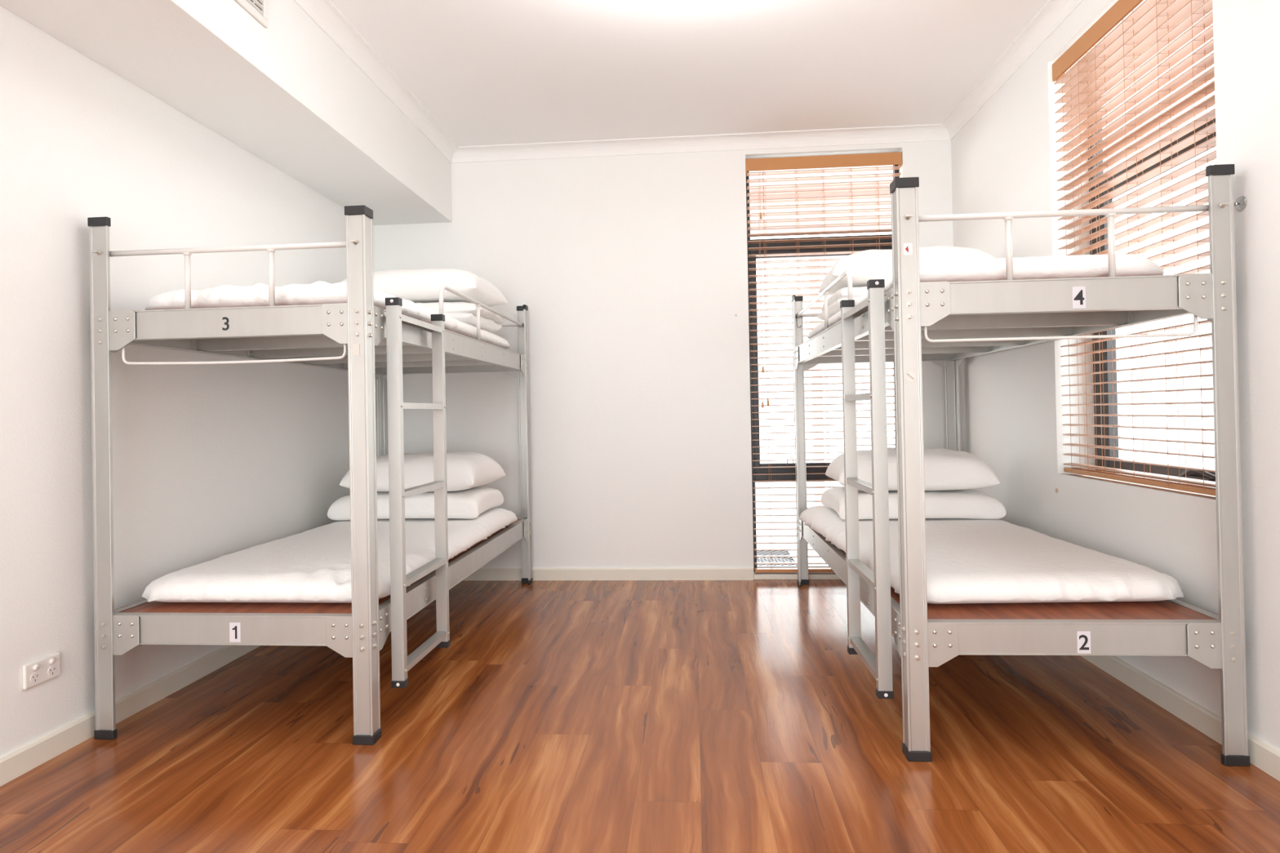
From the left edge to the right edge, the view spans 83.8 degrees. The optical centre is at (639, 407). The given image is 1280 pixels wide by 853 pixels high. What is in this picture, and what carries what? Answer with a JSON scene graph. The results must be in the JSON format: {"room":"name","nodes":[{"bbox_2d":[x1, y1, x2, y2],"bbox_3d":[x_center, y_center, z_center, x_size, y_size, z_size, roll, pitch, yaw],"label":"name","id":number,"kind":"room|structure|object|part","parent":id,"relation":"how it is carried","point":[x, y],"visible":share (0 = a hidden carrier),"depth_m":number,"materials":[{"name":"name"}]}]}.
{"room":"dormitory","nodes":[
{"label":"dormitory","id":0,"kind":"room"},
{"bbox_2d":[0,5,377,758],"bbox_3d":[-2.002,-0.280,0.907,0.120,2.702,7.510,-1,0,4],"label":"wall","id":1,"kind":"structure","parent":0,"point":[211,461],"depth_m":2.53,"materials":[{"name":"paint"}]},
{"bbox_2d":[22,653,60,689],"bbox_3d":[-1.819,0.802,2.172,0.016,0.072,0.120,-1,0,4],"label":"power outlet","id":2,"kind":"object","parent":1,"relation":"attached to","point":[44,669],"visible":1,"depth_m":2.17,"materials":[{"name":"white plastic"}]},
{"bbox_2d":[30,671,39,683],"bbox_3d":[-1.819,0.812,2.143,0.001,0.031,0.031,-1,0,4],"label":"socket","id":3,"kind":"object","parent":2,"relation":"attached to","point":[34,676],"depth_m":2.14,"materials":[{"name":"white plastic"}]},
{"bbox_2d":[32,664,39,671],"bbox_3d":[-1.817,0.783,2.145,0.006,0.017,0.017,-1,0,4],"label":"switch","id":4,"kind":"object","parent":2,"relation":"attached to","point":[35,667],"depth_m":2.14,"materials":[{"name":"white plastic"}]},
{"bbox_2d":[48,658,55,664],"bbox_3d":[-1.813,0.783,2.199,0.006,0.017,0.017,-1,0,4],"label":"switch","id":5,"kind":"object","parent":2,"relation":"attached to","point":[51,661],"depth_m":2.20,"materials":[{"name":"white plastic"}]},
{"bbox_2d":[47,665,57,675],"bbox_3d":[-1.815,0.812,2.201,0.001,0.031,0.031,-1,0,4],"label":"socket","id":6,"kind":"object","parent":2,"relation":"attached to","point":[51,669],"depth_m":2.20,"materials":[{"name":"white plastic"}]},
{"bbox_2d":[0,645,260,786],"bbox_3d":[-1.914,1.032,0.831,0.016,0.073,7.390,-1,0,4],"label":"baseboard","id":7,"kind":"structure","parent":1,"relation":"attached to","point":[24,759],"depth_m":2.45,"materials":[{"name":"beige wood"}]},
{"bbox_2d":[0,0,452,225],"bbox_3d":[-1.715,-1.413,0.834,0.509,0.449,7.390,-1,0,4],"label":"soffit","id":8,"kind":"object","parent":1,"relation":"attached to","point":[284,92],"depth_m":2.78,"materials":[{"name":"paint"}]},
{"bbox_2d":[235,0,268,27],"bbox_3d":[-1.349,-1.441,2.253,0.012,0.179,0.574,-1,0,4],"label":"air vent","id":9,"kind":"object","parent":8,"relation":"attached to","point":[259,9],"visible":1,"depth_m":2.48,"materials":[{"name":"white plastic"}]},
{"bbox_2d":[0,579,1279,852],"bbox_3d":[-0.139,1.074,0.700,3.813,0.080,7.590,-1,0,4],"label":"floor","id":10,"kind":"structure","parent":0,"point":[556,716],"depth_m":2.15,"materials":[{"name":"wood"}]},
{"bbox_2d":[87,204,533,745],"bbox_3d":[-1.207,0.226,3.345,0.989,1.700,2.162,-1,0,5],"label":"bunk bed","id":11,"kind":"object","parent":10,"relation":"on","point":[357,336],"visible":0.93,"depth_m":2.32,"materials":[{"name":"metal"}]},
{"bbox_3d":[-1.753,0.227,2.350,0.062,1.690,0.057,-1,0,5],"label":"post","id":12,"kind":"part","parent":11,"relation":"part of","materials":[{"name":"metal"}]},
{"bbox_3d":[-1.780,-0.250,2.407,0.004,0.130,0.138,-1,0,5],"label":"gusset plate","id":13,"kind":"part","parent":11,"relation":"part of","materials":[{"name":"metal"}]},
{"bbox_3d":[-1.714,-0.252,2.329,0.138,0.130,0.004,-1,0,5],"label":"gusset plate","id":14,"kind":"part","parent":11,"relation":"part of","materials":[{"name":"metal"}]},
{"bbox_3d":[-1.695,0.741,2.321,0.138,0.130,0.004,-1,0,5],"label":"gusset plate","id":15,"kind":"part","parent":11,"relation":"part of","materials":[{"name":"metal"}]},
{"bbox_3d":[-1.661,0.733,3.385,0.032,0.095,2.116,-1,0,5],"label":"rail","id":16,"kind":"part","parent":11,"relation":"part of","materials":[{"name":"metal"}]},
{"bbox_3d":[-1.333,-0.514,2.314,0.916,0.018,0.018,-1,0,5],"label":"guard rail","id":17,"kind":"part","parent":11,"relation":"part of","materials":[{"name":"white metal"}]},
{"bbox_3d":[-1.328,-0.276,2.315,0.907,0.095,0.032,-1,0,5],"label":"rail","id":18,"kind":"part","parent":11,"relation":"part of","materials":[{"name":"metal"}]},
{"bbox_3d":[-1.309,0.717,2.307,0.907,0.095,0.032,-1,0,5],"label":"rail","id":19,"kind":"part","parent":11,"relation":"part of","materials":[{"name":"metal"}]},
{"bbox_3d":[-1.680,-0.260,3.393,0.032,0.095,2.116,-1,0,5],"label":"rail","id":20,"kind":"part","parent":11,"relation":"part of","materials":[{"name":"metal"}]},
{"bbox_2d":[145,280,510,349],"bbox_3d":[-1.240,-0.370,3.312,0.862,0.111,1.895,-1,0,5],"label":"mattress","id":21,"kind":"object","parent":11,"relation":"on","point":[318,292],"visible":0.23,"depth_m":2.40,"materials":[{"name":"white fabric"}]},
{"bbox_2d":[414,302,503,332],"bbox_3d":[-1.189,-0.487,3.901,0.793,0.133,0.534,-1,0,5],"label":"quilt","id":22,"kind":"object","parent":21,"relation":"on","point":[464,312],"visible":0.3,"depth_m":3.65,"materials":[{"name":"white fabric"}]},
{"bbox_2d":[341,268,507,306],"bbox_3d":[-1.183,-0.645,3.902,0.780,0.180,0.520,-1,0,7],"label":"pillow","id":23,"kind":"object","parent":22,"relation":"on","point":[424,285],"visible":0.59,"depth_m":3.68,"materials":[{"name":"white fabric"}]},
{"bbox_2d":[141,507,517,603],"bbox_3d":[-1.215,0.621,3.291,0.937,0.113,1.884,-1,0,5],"label":"mattress","id":24,"kind":"object","parent":11,"relation":"on","point":[313,565],"visible":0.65,"depth_m":2.58,"materials":[{"name":"white fabric"}]},
{"bbox_2d":[327,486,503,520],"bbox_3d":[-1.190,0.512,3.875,0.780,0.128,0.530,-1,0,3],"label":"pillow","id":25,"kind":"object","parent":24,"relation":"on","point":[468,504],"visible":0.55,"depth_m":3.63,"materials":[{"name":"white fabric"}]},
{"bbox_2d":[339,451,505,491],"bbox_3d":[-1.156,0.344,3.863,0.720,0.198,0.500,-1,0,8],"label":"pillow","id":26,"kind":"object","parent":25,"relation":"on","point":[464,470],"visible":0.67,"depth_m":3.66,"materials":[{"name":"white fabric"}]},
{"bbox_3d":[-0.944,-0.267,2.265,0.138,0.130,0.004,-1,0,5],"label":"gusset plate","id":27,"kind":"part","parent":11,"relation":"part of","materials":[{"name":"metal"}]},
{"bbox_3d":[-0.925,0.726,2.256,0.138,0.130,0.004,-1,0,5],"label":"gusset plate","id":28,"kind":"part","parent":11,"relation":"part of","materials":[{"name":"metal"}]},
{"bbox_3d":[-0.884,0.210,2.277,0.062,1.690,0.057,-1,0,5],"label":"post","id":29,"kind":"part","parent":11,"relation":"part of","materials":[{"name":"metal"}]},
{"bbox_3d":[-1.615,-0.237,4.382,0.004,0.130,0.138,-1,0,5],"label":"gusset plate","id":30,"kind":"part","parent":11,"relation":"part of","materials":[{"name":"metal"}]},
{"bbox_3d":[-0.866,-0.268,2.331,0.004,0.130,0.138,-1,0,5],"label":"gusset plate","id":31,"kind":"part","parent":11,"relation":"part of","materials":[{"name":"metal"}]},
{"bbox_3d":[-1.579,0.241,4.428,0.062,1.690,0.057,-1,0,5],"label":"post","id":32,"kind":"part","parent":11,"relation":"part of","materials":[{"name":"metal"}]},
{"bbox_3d":[-0.847,0.725,2.323,0.004,0.130,0.138,-1,0,5],"label":"gusset plate","id":33,"kind":"part","parent":11,"relation":"part of","materials":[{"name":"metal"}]},
{"bbox_3d":[-1.537,-0.237,4.449,0.139,0.130,0.004,-1,0,5],"label":"gusset plate","id":34,"kind":"part","parent":11,"relation":"part of","materials":[{"name":"grey metal"}]},
{"bbox_3d":[-1.154,-0.262,4.398,0.907,0.095,0.032,-1,0,5],"label":"rail","id":35,"kind":"part","parent":11,"relation":"part of","materials":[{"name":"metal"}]},
{"bbox_3d":[-0.802,-0.277,3.320,0.032,0.095,2.116,-1,0,5],"label":"rail","id":36,"kind":"part","parent":11,"relation":"part of","materials":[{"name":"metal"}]},
{"bbox_3d":[-0.783,0.715,3.312,0.032,0.095,2.116,-1,0,5],"label":"rail","id":37,"kind":"part","parent":11,"relation":"part of","materials":[{"name":"metal"}]},
{"bbox_3d":[-0.774,-0.419,3.677,0.018,0.195,1.411,-1,0,5],"label":"guard rail","id":38,"kind":"part","parent":11,"relation":"part of","materials":[{"name":"white metal"}]},
{"bbox_3d":[-1.158,-0.500,4.403,0.916,0.018,0.018,-1,0,5],"label":"guard rail","id":39,"kind":"part","parent":11,"relation":"part of","materials":[{"name":"white metal"}]},
{"bbox_3d":[-0.767,-0.253,4.384,0.138,0.130,0.004,-1,0,5],"label":"gusset plate","id":40,"kind":"part","parent":11,"relation":"part of","materials":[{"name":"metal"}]},
{"bbox_3d":[-0.701,-0.255,4.306,0.004,0.130,0.138,-1,0,5],"label":"gusset plate","id":41,"kind":"part","parent":11,"relation":"part of","materials":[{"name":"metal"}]},
{"bbox_3d":[-0.710,0.224,4.356,0.062,1.690,0.057,-1,0,5],"label":"post","id":42,"kind":"part","parent":11,"relation":"part of","materials":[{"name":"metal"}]},
{"bbox_3d":[-0.682,0.738,4.298,0.004,0.130,0.138,-1,0,5],"label":"gusset plate","id":43,"kind":"part","parent":11,"relation":"part of","materials":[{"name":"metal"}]},
{"bbox_2d":[791,164,1249,766],"bbox_3d":[1.281,0.177,3.111,0.990,1.700,2.162,-1,0,4],"label":"bunk bed","id":44,"kind":"object","parent":10,"relation":"on","point":[944,324],"visible":0.87,"depth_m":2.08,"materials":[{"name":"metal"}]},
{"bbox_3d":[0.908,-0.287,4.139,0.004,0.130,0.139,-1,0,4],"label":"gusset plate","id":45,"kind":"part","parent":44,"relation":"part of","materials":[{"name":"grey metal"}]},
{"bbox_3d":[0.944,0.191,4.185,0.062,1.690,0.057,-1,0,4],"label":"post","id":46,"kind":"part","parent":44,"relation":"part of","materials":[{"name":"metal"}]},
{"bbox_3d":[0.927,0.706,4.131,0.004,0.130,0.139,-1,0,4],"label":"gusset plate","id":47,"kind":"part","parent":44,"relation":"part of","materials":[{"name":"grey metal"}]},
{"bbox_3d":[1.365,-0.550,4.166,0.916,0.018,0.018,-1,0,4],"label":"guard rail","id":48,"kind":"part","parent":44,"relation":"part of","materials":[{"name":"white metal"}]},
{"bbox_3d":[0.985,-0.287,4.206,0.139,0.130,0.004,-1,0,4],"label":"gusset plate","id":49,"kind":"part","parent":44,"relation":"part of","materials":[{"name":"grey metal"}]},
{"bbox_3d":[0.878,-0.452,3.506,0.018,0.195,1.411,-1,0,4],"label":"guard rail","id":50,"kind":"part","parent":44,"relation":"part of","materials":[{"name":"white metal"}]},
{"bbox_3d":[0.857,-0.310,3.149,0.032,0.095,2.116,-1,0,4],"label":"rail","id":51,"kind":"part","parent":44,"relation":"part of","materials":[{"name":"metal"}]},
{"bbox_3d":[0.875,0.682,3.141,0.032,0.095,2.116,-1,0,4],"label":"rail","id":52,"kind":"part","parent":44,"relation":"part of","materials":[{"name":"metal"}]},
{"bbox_3d":[1.369,-0.312,4.161,0.907,0.095,0.032,-1,0,4],"label":"rail","id":53,"kind":"part","parent":44,"relation":"part of","materials":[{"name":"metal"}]},
{"bbox_3d":[0.769,-0.300,2.162,0.004,0.130,0.139,-1,0,4],"label":"gusset plate","id":54,"kind":"part","parent":44,"relation":"part of","materials":[{"name":"grey metal"}]},
{"bbox_3d":[0.788,0.692,2.153,0.004,0.130,0.139,-1,0,4],"label":"gusset plate","id":55,"kind":"part","parent":44,"relation":"part of","materials":[{"name":"grey metal"}]},
{"bbox_3d":[0.798,0.177,2.104,0.062,1.690,0.057,-1,0,4],"label":"post","id":56,"kind":"part","parent":44,"relation":"part of","materials":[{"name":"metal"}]},
{"bbox_3d":[0.837,-0.302,2.084,0.139,0.130,0.004,-1,0,4],"label":"gusset plate","id":57,"kind":"part","parent":44,"relation":"part of","materials":[{"name":"grey metal"}]},
{"bbox_3d":[1.756,-0.303,4.152,0.138,0.130,0.004,-1,0,4],"label":"gusset plate","id":58,"kind":"part","parent":44,"relation":"part of","materials":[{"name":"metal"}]},
{"bbox_3d":[0.856,0.691,2.076,0.139,0.130,0.004,-1,0,4],"label":"gusset plate","id":59,"kind":"part","parent":44,"relation":"part of","materials":[{"name":"grey metal"}]},
{"bbox_3d":[1.813,0.174,4.124,0.062,1.690,0.057,-1,0,4],"label":"post","id":60,"kind":"part","parent":44,"relation":"part of","materials":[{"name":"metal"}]},
{"bbox_3d":[1.824,-0.304,4.075,0.004,0.130,0.138,-1,0,4],"label":"gusset plate","id":61,"kind":"part","parent":44,"relation":"part of","materials":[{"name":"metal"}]},
{"bbox_2d":[807,253,1164,339],"bbox_3d":[1.270,-0.416,3.077,0.828,0.103,1.891,-1,0,4],"label":"mattress","id":62,"kind":"object","parent":44,"relation":"on","point":[1126,264],"visible":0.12,"depth_m":2.16,"materials":[{"name":"white fabric"}]},
{"bbox_2d":[817,286,867,320],"bbox_3d":[1.337,-0.538,3.624,0.787,0.134,0.534,-1,0,4],"label":"quilt","id":63,"kind":"object","parent":62,"relation":"on","point":[833,301],"visible":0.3,"depth_m":3.44,"materials":[{"name":"white fabric"}]},
{"bbox_2d":[818,245,995,294],"bbox_3d":[1.334,-0.696,3.625,0.770,0.180,0.520,-1,0,7],"label":"pillow","id":64,"kind":"object","parent":63,"relation":"on","point":[866,265],"visible":0.41,"depth_m":3.41,"materials":[{"name":"white fabric"}]},
{"bbox_2d":[799,506,1183,604],"bbox_3d":[1.296,0.577,3.098,0.910,0.104,1.845,-1,0,1],"label":"mattress","id":65,"kind":"object","parent":44,"relation":"on","point":[969,561],"visible":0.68,"depth_m":2.37,"materials":[{"name":"white fabric"}]},
{"bbox_2d":[821,487,1006,519],"bbox_3d":[1.327,0.467,3.558,0.750,0.119,0.520,-1,0,5],"label":"pillow","id":66,"kind":"object","parent":65,"relation":"on","point":[971,504],"visible":0.73,"depth_m":3.31,"materials":[{"name":"white fabric"}]},
{"bbox_2d":[825,447,999,490],"bbox_3d":[1.324,0.303,3.559,0.720,0.203,0.500,-1,0,7],"label":"pillow","id":67,"kind":"object","parent":66,"relation":"on","point":[944,469],"visible":0.72,"depth_m":3.33,"materials":[{"name":"white fabric"}]},
{"bbox_3d":[1.218,-0.565,2.075,0.916,0.018,0.018,-1,0,4],"label":"guard rail","id":68,"kind":"part","parent":44,"relation":"part of","materials":[{"name":"white metal"}]},
{"bbox_3d":[1.223,-0.326,2.076,0.907,0.095,0.032,-1,0,4],"label":"rail","id":69,"kind":"part","parent":44,"relation":"part of","materials":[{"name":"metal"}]},
{"bbox_3d":[1.736,-0.328,3.088,0.032,0.095,2.116,-1,0,4],"label":"rail","id":70,"kind":"part","parent":44,"relation":"part of","materials":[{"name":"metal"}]},
{"bbox_3d":[1.242,0.667,2.067,0.907,0.095,0.032,-1,0,4],"label":"rail","id":71,"kind":"part","parent":44,"relation":"part of","materials":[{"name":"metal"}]},
{"bbox_3d":[1.755,0.665,3.079,0.032,0.095,2.116,-1,0,4],"label":"rail","id":72,"kind":"part","parent":44,"relation":"part of","materials":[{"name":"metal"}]},
{"bbox_3d":[1.608,-0.317,2.030,0.139,0.130,0.004,-1,0,4],"label":"gusset plate","id":73,"kind":"part","parent":44,"relation":"part of","materials":[{"name":"grey metal"}]},
{"bbox_3d":[1.627,0.675,2.022,0.139,0.130,0.004,-1,0,4],"label":"gusset plate","id":74,"kind":"part","parent":44,"relation":"part of","materials":[{"name":"grey metal"}]},
{"bbox_3d":[1.668,0.160,2.044,0.062,1.690,0.057,-1,0,4],"label":"post","id":75,"kind":"part","parent":44,"relation":"part of","materials":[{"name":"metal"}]},
{"bbox_2d":[373,140,953,579],"bbox_3d":[0.112,-0.291,4.461,3.573,2.702,0.130,-1,0,4],"label":"wall","id":76,"kind":"structure","parent":0,"point":[630,272],"depth_m":4.41,"materials":[{"name":"paint"}]},
{"bbox_2d":[463,567,753,580],"bbox_3d":[-0.472,1.035,4.422,2.330,0.073,0.016,-1,0,4],"label":"baseboard","id":77,"kind":"structure","parent":76,"relation":"attached to","point":[713,573],"depth_m":4.39,"materials":[{"name":"beige"}]},
{"bbox_2d":[754,573,840,579],"bbox_3d":[1.163,1.024,4.315,0.938,0.030,0.012,-1,0,4],"label":"trim","id":78,"kind":"structure","parent":76,"relation":"attached to","point":[775,576],"depth_m":4.33,"materials":[{"name":"beige"}]},
{"bbox_2d":[745,159,899,572],"bbox_3d":[1.143,-0.274,4.400,0.938,2.568,0.074,-1,0,4],"label":"window","id":79,"kind":"structure","parent":76,"relation":"in","point":[753,354],"depth_m":4.42,"materials":[{"name":"black metal"}]},
{"bbox_3d":[0.926,0.329,4.393,0.044,0.050,0.007,-1,0,4],"label":"handle","id":80,"kind":"part","parent":79,"relation":"part of","materials":[{"name":"silver metal"}]},
{"bbox_3d":[1.143,-0.300,4.403,0.890,1.360,0.032,-1,0,4],"label":"sash","id":81,"kind":"part","parent":79,"relation":"part of","materials":[{"name":"black metal"}]},
{"bbox_2d":[745,151,902,573],"bbox_3d":[1.139,-0.266,4.343,0.934,2.532,0.072,-1,0,4],"label":"blind","id":82,"kind":"object","parent":79,"relation":"attached to","point":[824,162],"visible":0.55,"depth_m":4.35,"materials":[{"name":"brown wood"}]},
{"bbox_3d":[0.733,-0.745,4.348,0.002,1.415,0.002,-1,0,4],"label":"pull cord","id":83,"kind":"part","parent":82,"relation":"part of","materials":[{"name":"white fabric"}]},
{"bbox_3d":[0.738,-0.853,4.349,0.001,1.200,0.002,-1,-1,-32],"label":"pull cord","id":84,"kind":"part","parent":82,"relation":"part of","materials":[{"name":"white fabric"}]},
{"bbox_3d":[0.766,-0.753,4.346,0.002,1.400,0.002,-1,-1,40],"label":"pull cord","id":85,"kind":"part","parent":82,"relation":"part of","materials":[{"name":"white fabric"}]},
{"bbox_3d":[0.785,-0.244,4.376,0.014,2.482,0.057,-1,0,4],"label":"ladder cord","id":86,"kind":"part","parent":82,"relation":"part of","materials":[{"name":"brown plastic"}]},
{"bbox_3d":[1.164,0.990,4.340,0.922,0.020,0.050,-1,0,4],"label":"rail","id":87,"kind":"part","parent":82,"relation":"part of","materials":[{"name":"brown wood"}]},
{"bbox_3d":[0.983,-0.248,4.362,0.014,2.482,0.057,-1,0,4],"label":"ladder cord","id":88,"kind":"part","parent":82,"relation":"part of","materials":[{"name":"white fabric"}]},
{"bbox_3d":[1.142,-0.251,4.350,0.014,2.482,0.057,-1,0,4],"label":"ladder cord","id":89,"kind":"part","parent":82,"relation":"part of","materials":[{"name":"brown plastic"}]},
{"bbox_3d":[1.308,-0.255,4.337,0.014,2.482,0.057,-1,0,4],"label":"ladder cord","id":90,"kind":"part","parent":82,"relation":"part of","materials":[{"name":"brown plastic"}]},
{"bbox_3d":[1.465,-0.258,4.326,0.014,2.482,0.057,-1,0,4],"label":"ladder cord","id":91,"kind":"part","parent":82,"relation":"part of","materials":[{"name":"white fabric"}]},
{"bbox_2d":[330,0,1048,146],"bbox_3d":[-0.137,-1.718,0.734,3.923,0.100,7.620,-1,0,4],"label":"ceiling","id":92,"kind":"structure","parent":0,"point":[488,72],"depth_m":3.39,"materials":[{"name":"white paint"}]},
{"bbox_2d":[951,0,1279,751],"bbox_3d":[1.735,-0.353,0.636,0.230,2.702,7.520,-1,0,4],"label":"wall","id":93,"kind":"structure","parent":0,"point":[1004,158],"depth_m":2.52,"materials":[{"name":"paint"}]},
{"bbox_2d":[293,0,1083,163],"bbox_3d":[0.063,-1.635,0.703,3.064,0.074,7.390,-1,0,4],"label":"trim","id":94,"kind":"structure","parent":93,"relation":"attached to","point":[324,13],"depth_m":4.24,"materials":[{"name":"white paint"}]},
{"bbox_2d":[1087,96,1216,487],"bbox_3d":[1.918,-0.617,2.605,0.094,1.794,0.978,-1,0,4],"label":"window","id":95,"kind":"structure","parent":93,"relation":"in","point":[1108,388],"depth_m":2.96,"materials":[{"name":"black metal"}]},
{"bbox_2d":[1052,0,1216,496],"bbox_3d":[1.790,-0.607,2.601,0.059,1.759,0.940,-1,0,4],"label":"blind","id":96,"kind":"object","parent":95,"relation":"attached to","point":[1098,71],"visible":0.77,"depth_m":2.54,"materials":[{"name":"brown wood"}]},
{"bbox_3d":[1.820,-0.589,2.986,0.057,1.709,0.014,-1,0,4],"label":"ladder cord","id":97,"kind":"part","parent":96,"relation":"part of","materials":[{"name":"white fabric"}]},
{"bbox_3d":[1.810,-0.590,2.861,0.057,1.709,0.014,-1,0,4],"label":"ladder cord","id":98,"kind":"part","parent":96,"relation":"part of","materials":[{"name":"white fabric"}]},
{"bbox_3d":[1.776,-1.462,2.608,0.036,0.041,0.904,-1,0,4],"label":"head rail","id":99,"kind":"part","parent":96,"relation":"part of","materials":[{"name":"brown wood"}]},
{"bbox_3d":[1.802,-0.591,2.741,0.057,1.709,0.014,-1,0,4],"label":"ladder cord","id":100,"kind":"part","parent":96,"relation":"part of","materials":[{"name":"white fabric"}]},
{"bbox_3d":[1.788,-0.592,2.562,0.057,1.709,0.014,-1,0,4],"label":"ladder cord","id":101,"kind":"part","parent":96,"relation":"part of","materials":[{"name":"white fabric"}]},
{"bbox_3d":[1.808,0.263,2.594,0.050,0.020,0.928,-1,0,4],"label":"rail","id":102,"kind":"part","parent":96,"relation":"part of","materials":[{"name":"brown wood"}]},
{"bbox_3d":[1.775,-0.593,2.377,0.057,1.709,0.014,-1,0,4],"label":"ladder cord","id":103,"kind":"part","parent":96,"relation":"part of","materials":[{"name":"white fabric"}]},
{"bbox_3d":[1.762,-0.594,2.213,0.057,1.709,0.014,-1,0,4],"label":"ladder cord","id":104,"kind":"part","parent":96,"relation":"part of","materials":[{"name":"white fabric"}]},
{"bbox_2d":[1080,655,1279,781],"bbox_3d":[1.633,0.963,0.569,0.016,0.073,7.390,-1,0,4],"label":"baseboard","id":105,"kind":"structure","parent":93,"relation":"attached to","point":[1262,755],"depth_m":2.31,"materials":[{"name":"beige wood"}]},
{"bbox_2d":[1233,201,1240,205],"bbox_3d":[1.708,-0.582,2.038,0.020,0.044,0.044,-1,0,4],"label":"wall hook","id":106,"kind":"object","parent":93,"relation":"attached to","point":[1236,203],"visible":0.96,"depth_m":2.04,"materials":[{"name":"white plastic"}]},
{"label":"outside","id":107,"kind":"structure","parent":0,"visible":0},
{"bbox_2d":[755,481,843,565],"bbox_3d":[1.739,1.116,2.872,15.000,0.080,18.000,-1,0,4],"label":"paving","id":108,"kind":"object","parent":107,"point":[775,484],"depth_m":7.58,"materials":[{"name":"white"}]},
{"bbox_2d":[756,547,797,565],"bbox_3d":[0.681,1.108,5.186,0.890,0.014,0.820,-1,0,4],"label":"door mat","id":109,"kind":"object","parent":108,"relation":"on","point":[783,552],"visible":0.07,"depth_m":5.18,"materials":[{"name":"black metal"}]},
{"bbox_2d":[748,110,1199,506],"bbox_3d":[1.486,-0.463,6.657,5.200,3.150,2.910,-1,0,4],"label":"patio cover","id":110,"kind":"object","parent":108,"relation":"on","point":[814,380],"visible":0.2,"depth_m":6.41,"materials":[{"name":"white"}]},
{"bbox_3d":[1.596,-0.311,6.444,0.085,2.840,0.085,-1,0,4],"label":"post","id":111,"kind":"part","parent":110,"relation":"part of","materials":[{"name":"paint"}]},
{"bbox_2d":[1116,349,1214,468],"bbox_3d":[4.430,0.266,2.962,0.062,1.520,9.565,-1,0,4],"label":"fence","id":112,"kind":"object","parent":108,"relation":"on","point":[1206,355],"visible":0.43,"depth_m":6.28,"materials":[{"name":"white"}]},
{"bbox_3d":[4.414,-0.474,2.935,0.062,0.040,9.500,-1,0,4],"label":"cap rail","id":113,"kind":"part","parent":112,"relation":"part of","materials":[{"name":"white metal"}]}
]}

